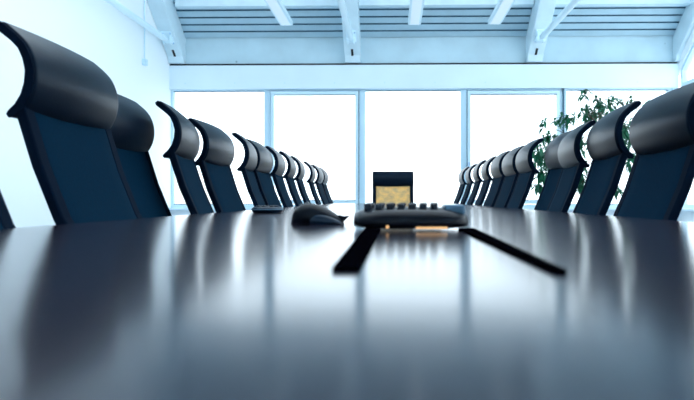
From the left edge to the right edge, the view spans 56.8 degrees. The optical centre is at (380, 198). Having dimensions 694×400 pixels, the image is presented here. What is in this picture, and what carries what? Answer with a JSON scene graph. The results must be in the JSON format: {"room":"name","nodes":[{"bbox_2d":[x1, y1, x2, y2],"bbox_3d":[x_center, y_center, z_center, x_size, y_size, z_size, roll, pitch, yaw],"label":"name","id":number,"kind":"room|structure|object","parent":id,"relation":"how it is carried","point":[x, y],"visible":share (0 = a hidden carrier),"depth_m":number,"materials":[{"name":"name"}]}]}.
{"room":"conference room","nodes":[
{"label":"conference room","id":0,"kind":"room"},
{"bbox_2d":[0,0,175,227],"bbox_3d":[-3.522,-3.119,4.093,0.200,7.834,12.450,0,0,1],"label":"wall","id":1,"kind":"structure","parent":0,"point":[95,30],"depth_m":7.12,"materials":[{"name":"white paint"}]},
{"bbox_2d":[142,0,147,65],"bbox_3d":[-3.291,-2.884,8.924,0.073,2.032,0.190,0,0,-17],"label":"conduit","id":2,"kind":"object","parent":1,"relation":"attached to","point":[144,61],"visible":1,"depth_m":8.96,"materials":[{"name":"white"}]},
{"bbox_2d":[169,36,678,215],"bbox_3d":[0.644,-0.869,10.086,7.900,3.334,0.306,0,0,1],"label":"wall","id":3,"kind":"structure","parent":0,"point":[475,49],"depth_m":9.96,"materials":[{"name":"white paint"}]},
{"bbox_2d":[171,90,266,207],"bbox_3d":[-2.546,-0.789,10.111,1.520,1.859,0.080,0,0,1],"label":"window","id":4,"kind":"structure","parent":3,"relation":"in","point":[173,205],"depth_m":10.08,"materials":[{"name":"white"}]},
{"bbox_2d":[268,89,360,207],"bbox_3d":[-1.037,-0.789,10.054,1.460,1.859,0.135,0,0,1],"label":"window","id":5,"kind":"structure","parent":3,"relation":"in","point":[304,92],"depth_m":10.03,"materials":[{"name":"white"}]},
{"bbox_2d":[267,89,464,202],"bbox_3d":[-0.237,-0.789,10.056,3.100,1.859,0.100,0,0,1],"label":"trim","id":6,"kind":"structure","parent":3,"relation":"attached to","point":[267,89],"depth_m":10.00,"materials":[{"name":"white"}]},
{"bbox_2d":[169,208,615,209],"bbox_3d":[0.641,0.158,9.940,7.900,0.035,0.100,0,0,1],"label":"trim","id":7,"kind":"structure","parent":3,"relation":"attached to","point":[169,208],"depth_m":9.94,"materials":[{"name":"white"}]},
{"bbox_2d":[362,89,462,202],"bbox_3d":[0.503,-0.789,10.052,1.580,1.859,0.080,0,0,1],"label":"window","id":8,"kind":"structure","parent":3,"relation":"in","point":[363,90],"depth_m":10.02,"materials":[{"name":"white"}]},
{"bbox_2d":[170,62,676,65],"bbox_3d":[0.632,-2.101,10.022,7.880,0.029,0.135,0,0,1],"label":"trim","id":9,"kind":"structure","parent":3,"relation":"attached to","point":[541,62],"depth_m":9.96,"materials":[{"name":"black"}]},
{"bbox_2d":[465,89,562,207],"bbox_3d":[2.072,-0.789,9.995,1.520,1.859,0.135,0,0,1],"label":"window","id":10,"kind":"structure","parent":3,"relation":"in","point":[468,92],"depth_m":9.96,"materials":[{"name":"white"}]},
{"bbox_2d":[563,88,563,132],"bbox_3d":[2.842,-0.839,9.992,0.020,1.959,0.110,0,0,1],"label":"trim","id":11,"kind":"structure","parent":3,"relation":"attached to","point":[563,88],"depth_m":9.94,"materials":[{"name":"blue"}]},
{"bbox_2d":[564,88,671,207],"bbox_3d":[3.688,-0.789,9.991,1.670,1.859,0.080,0,0,1],"label":"window","id":12,"kind":"structure","parent":3,"relation":"in","point":[606,89],"depth_m":9.96,"materials":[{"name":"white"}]},
{"bbox_2d":[173,0,685,37],"bbox_3d":[0.527,-3.393,3.991,8.300,2.043,12.400,0,0,1],"label":"ceiling","id":13,"kind":"structure","parent":0,"point":[603,20],"depth_m":9.75,"materials":[{"name":"blue"}]},
{"bbox_2d":[104,0,185,63],"bbox_3d":[-3.292,-4.475,4.364,0.240,4.716,11.400,0,0,1],"label":"rafter","id":14,"kind":"object","parent":13,"relation":"attached to","point":[169,30],"visible":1,"depth_m":9.41,"materials":[{"name":"white metal"}]},
{"bbox_2d":[175,0,338,8],"bbox_3d":[-1.801,-2.883,9.456,2.455,0.100,0.120,0,0,1],"label":"trim","id":15,"kind":"structure","parent":13,"relation":"attached to","point":[179,4],"depth_m":9.41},
{"bbox_2d":[264,0,292,25],"bbox_3d":[-1.352,-3.683,7.727,0.180,2.489,2.600,0,0,1],"label":"pendant lamp","id":16,"kind":"object","parent":13,"relation":"hanging from","point":[277,7],"visible":1,"depth_m":8.39,"materials":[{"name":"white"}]},
{"bbox_2d":[337,0,360,62],"bbox_3d":[-0.542,-4.475,4.311,0.240,4.716,11.400,0,0,1],"label":"rafter","id":17,"kind":"object","parent":13,"relation":"attached to","point":[349,9],"visible":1,"depth_m":9.39,"materials":[{"name":"white metal"}]},
{"bbox_2d":[408,0,424,24],"bbox_3d":[0.448,-3.683,7.693,0.180,2.489,2.600,0,0,1],"label":"pendant lamp","id":18,"kind":"object","parent":13,"relation":"hanging from","point":[415,6],"visible":1,"depth_m":8.37,"materials":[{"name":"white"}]},
{"bbox_2d":[359,0,533,7],"bbox_3d":[0.956,-2.883,9.403,2.550,0.100,0.120,0,0,1],"label":"trim","id":19,"kind":"structure","parent":13,"relation":"attached to","point":[362,3],"depth_m":9.36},
{"bbox_2d":[488,0,514,23],"bbox_3d":[1.568,-3.683,7.671,0.180,2.489,2.600,0,0,1],"label":"pendant lamp","id":20,"kind":"object","parent":13,"relation":"hanging from","point":[502,7],"visible":1,"depth_m":8.35,"materials":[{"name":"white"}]},
{"bbox_2d":[526,0,580,62],"bbox_3d":[2.267,-4.475,4.257,0.240,4.716,11.400,0,0,1],"label":"rafter","id":21,"kind":"object","parent":13,"relation":"attached to","point":[541,24],"visible":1,"depth_m":9.32,"materials":[{"name":"white metal"}]},
{"bbox_2d":[555,0,691,6],"bbox_3d":[3.500,-2.883,9.354,2.020,0.100,0.120,0,0,1],"label":"trim","id":22,"kind":"structure","parent":13,"relation":"attached to","point":[560,3],"depth_m":9.30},
{"bbox_2d":[673,0,693,61],"bbox_3d":[4.499,-4.475,6.915,0.070,4.716,6.000,0,0,1],"label":"rafter","id":23,"kind":"object","parent":13,"relation":"attached to","point":[685,27],"visible":1,"depth_m":9.58,"materials":[{"name":"white paint"}]},
{"bbox_2d":[677,29,693,221],"bbox_3d":[4.576,-3.119,3.938,0.200,7.834,12.450,0,0,1],"label":"wall","id":24,"kind":"structure","parent":0,"point":[688,216],"depth_m":9.63,"materials":[{"name":"white paint"}]},
{"bbox_2d":[681,44,693,207],"bbox_3d":[4.646,-1.463,9.107,0.080,3.206,1.490,0,0,1],"label":"window","id":25,"kind":"structure","parent":24,"relation":"in","point":[684,72],"depth_m":9.71,"materials":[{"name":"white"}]},
{"bbox_2d":[681,208,693,210],"bbox_3d":[4.425,0.158,3.866,0.100,0.035,11.900,0,0,1],"label":"trim","id":26,"kind":"structure","parent":24,"relation":"attached to","point":[683,209],"depth_m":9.41,"materials":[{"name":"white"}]},
{"bbox_3d":[0.528,0.848,4.041,8.300,0.100,12.500,0,0,1],"label":"floor","id":27,"kind":"structure","parent":0,"visible":0},
{"bbox_2d":[0,191,15,228],"bbox_3d":[-0.559,0.191,1.097,0.749,1.212,0.577,0,0,1],"label":"chair","id":28,"kind":"object","parent":27,"relation":"on","point":[6,222],"visible":0.02,"depth_m":1.31,"materials":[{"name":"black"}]},
{"bbox_2d":[0,21,142,224],"bbox_3d":[-0.546,0.185,1.762,0.749,1.225,0.577,0,0,1],"label":"chair","id":29,"kind":"object","parent":27,"relation":"on","point":[65,109],"visible":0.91,"depth_m":1.67,"materials":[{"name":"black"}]},
{"bbox_2d":[110,94,171,217],"bbox_3d":[-0.649,0.200,2.374,0.749,1.194,0.577,0,0,1],"label":"chair","id":30,"kind":"object","parent":27,"relation":"on","point":[132,130],"visible":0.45,"depth_m":2.42,"materials":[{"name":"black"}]},
{"bbox_2d":[155,101,213,213],"bbox_3d":[-0.538,0.206,2.783,0.749,1.182,0.577,0,0,-7],"label":"chair","id":31,"kind":"object","parent":27,"relation":"on","point":[184,149],"visible":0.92,"depth_m":2.60,"materials":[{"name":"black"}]},
{"bbox_2d":[188,118,245,212],"bbox_3d":[-0.518,0.209,3.208,0.749,1.176,0.577,0,0,2],"label":"chair","id":32,"kind":"object","parent":27,"relation":"on","point":[216,157],"visible":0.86,"depth_m":3.12,"materials":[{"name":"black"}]},
{"bbox_2d":[232,132,265,206],"bbox_3d":[-0.505,0.206,3.954,0.749,1.182,0.577,0,0,-5],"label":"chair","id":33,"kind":"object","parent":27,"relation":"on","point":[249,163],"visible":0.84,"depth_m":3.74,"materials":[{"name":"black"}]},
{"bbox_2d":[247,139,281,206],"bbox_3d":[-0.505,0.203,4.391,0.749,1.188,0.577,0,0,1],"label":"chair","id":34,"kind":"object","parent":27,"relation":"on","point":[264,166],"visible":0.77,"depth_m":4.31,"materials":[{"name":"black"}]},
{"bbox_2d":[265,146,293,206],"bbox_3d":[-0.485,0.203,4.953,0.749,1.188,0.577,0,0,-2],"label":"chair","id":35,"kind":"object","parent":27,"relation":"on","point":[278,171],"visible":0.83,"depth_m":4.78,"materials":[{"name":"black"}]},
{"bbox_2d":[279,151,301,205],"bbox_3d":[-0.474,0.200,5.523,0.749,1.194,0.577,0,0,-2],"label":"chair","id":36,"kind":"object","parent":27,"relation":"on","point":[290,173],"visible":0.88,"depth_m":5.32,"materials":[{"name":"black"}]},
{"bbox_2d":[290,156,310,202],"bbox_3d":[-0.463,0.200,6.103,0.749,1.194,0.577,0,0,-2],"label":"chair","id":37,"kind":"object","parent":27,"relation":"on","point":[300,175],"visible":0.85,"depth_m":5.89,"materials":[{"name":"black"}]},
{"bbox_2d":[303,161,321,204],"bbox_3d":[-0.446,0.200,6.962,0.749,1.194,0.577,0,0,-2],"label":"chair","id":38,"kind":"object","parent":27,"relation":"on","point":[311,179],"visible":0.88,"depth_m":6.72,"materials":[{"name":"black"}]},
{"bbox_2d":[312,164,328,203],"bbox_3d":[-0.432,0.197,7.671,0.749,1.200,0.577,0,0,1],"label":"chair","id":39,"kind":"object","parent":27,"relation":"on","point":[320,176],"visible":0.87,"depth_m":7.51,"materials":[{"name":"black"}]},
{"bbox_2d":[319,167,333,203],"bbox_3d":[-0.421,0.197,8.261,0.749,1.200,0.577,0,0,1],"label":"chair","id":40,"kind":"object","parent":27,"relation":"on","point":[325,180],"visible":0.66,"depth_m":8.16,"materials":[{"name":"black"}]},
{"bbox_2d":[0,203,693,399],"bbox_3d":[0.073,0.428,3.799,1.520,0.740,9.600,0,0,1],"label":"conference table","id":41,"kind":"object","parent":27,"relation":"on","point":[246,304],"visible":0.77,"depth_m":0.33,"materials":[{"name":"paint"}]},
{"bbox_2d":[251,205,283,212],"bbox_3d":[-0.466,0.042,2.629,0.132,0.032,0.132,0,0,1],"label":"puck","id":42,"kind":"object","parent":41,"relation":"on","point":[259,208],"visible":0.99,"depth_m":2.58,"materials":[{"name":"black plastic"}]},
{"bbox_2d":[291,202,348,224],"bbox_3d":[-0.139,0.032,1.461,0.135,0.052,0.070,0,0,1],"label":"computer mouse","id":43,"kind":"object","parent":41,"relation":"on","point":[307,213],"visible":0.98,"depth_m":1.44,"materials":[{"name":"black plastic"}]},
{"bbox_2d":[332,203,566,273],"bbox_3d":[0.057,0.033,0.904,0.225,0.051,0.820,0,0,1],"label":"phone","id":44,"kind":"object","parent":41,"relation":"on","point":[372,219],"visible":1,"depth_m":1.15,"materials":[{"name":"black plastic"}]},
{"bbox_2d":[372,171,413,202],"bbox_3d":[0.166,0.206,8.558,0.693,1.182,0.749,0,0,1],"label":"chair","id":45,"kind":"object","parent":27,"relation":"on","point":[388,186],"visible":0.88,"depth_m":8.83,"materials":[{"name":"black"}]},
{"bbox_2d":[453,167,468,203],"bbox_3d":[0.737,0.197,8.186,0.749,1.200,0.577,0,0,1],"label":"chair","id":46,"kind":"object","parent":27,"relation":"on","point":[461,179],"visible":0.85,"depth_m":8.01,"materials":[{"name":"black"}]},
{"bbox_2d":[460,164,476,203],"bbox_3d":[0.723,0.200,7.434,0.749,1.194,0.577,0,0,3],"label":"chair","id":47,"kind":"object","parent":27,"relation":"on","point":[468,178],"visible":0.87,"depth_m":7.21,"materials":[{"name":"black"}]},
{"bbox_2d":[466,160,485,204],"bbox_3d":[0.709,0.200,6.734,0.749,1.194,0.577,0,0,3],"label":"chair","id":48,"kind":"object","parent":27,"relation":"on","point":[476,176],"visible":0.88,"depth_m":6.52,"materials":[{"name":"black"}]},
{"bbox_2d":[475,156,496,205],"bbox_3d":[0.696,0.203,6.074,0.749,1.188,0.577,0,0,3],"label":"chair","id":49,"kind":"object","parent":27,"relation":"on","point":[485,174],"visible":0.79,"depth_m":5.88,"materials":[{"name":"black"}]},
{"bbox_2d":[483,151,509,206],"bbox_3d":[0.683,0.203,5.407,0.749,1.188,0.577,0,0,1],"label":"chair","id":50,"kind":"object","parent":27,"relation":"on","point":[498,176],"visible":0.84,"depth_m":5.29,"materials":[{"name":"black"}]},
{"bbox_2d":[494,145,524,207],"bbox_3d":[0.672,0.206,4.817,0.749,1.182,0.577,0,0,1],"label":"chair","id":51,"kind":"object","parent":27,"relation":"on","point":[509,169],"visible":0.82,"depth_m":4.71,"materials":[{"name":"blue"}]},
{"bbox_2d":[506,138,543,208],"bbox_3d":[0.662,0.206,4.281,0.749,1.182,0.577,0,0,2],"label":"chair","id":52,"kind":"object","parent":27,"relation":"on","point":[524,164],"visible":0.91,"depth_m":4.14,"materials":[{"name":"blue"}]},
{"bbox_2d":[534,130,571,210],"bbox_3d":[0.720,0.206,3.686,0.749,1.182,0.577,0,0,1],"label":"chair","id":53,"kind":"object","parent":27,"relation":"on","point":[551,152],"visible":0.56,"depth_m":3.72,"materials":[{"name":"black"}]},
{"bbox_2d":[546,120,595,211],"bbox_3d":[0.653,0.215,3.246,0.749,1.164,0.577,0,0,6],"label":"chair","id":54,"kind":"object","parent":27,"relation":"on","point":[571,160],"visible":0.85,"depth_m":3.08,"materials":[{"name":"blue"}]},
{"bbox_2d":[530,89,649,200],"bbox_3d":[2.716,-0.310,8.389,1.574,2.216,1.055,0,0,1],"label":"potted plant","id":55,"kind":"object","parent":27,"relation":"on","point":[539,158],"visible":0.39,"depth_m":8.31,"materials":[{"name":"green plant"}]},
{"bbox_2d":[573,100,641,214],"bbox_3d":[0.647,0.209,2.721,0.749,1.176,0.577,0,0,5],"label":"chair","id":56,"kind":"object","parent":27,"relation":"on","point":[608,152],"visible":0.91,"depth_m":2.58,"materials":[{"name":"blue"}]},
{"bbox_2d":[613,82,693,220],"bbox_3d":[0.620,0.218,2.098,0.749,1.158,0.577,0,0,1],"label":"chair","id":57,"kind":"object","parent":27,"relation":"on","point":[661,132],"visible":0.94,"depth_m":2.02,"materials":[{"name":"blue"}]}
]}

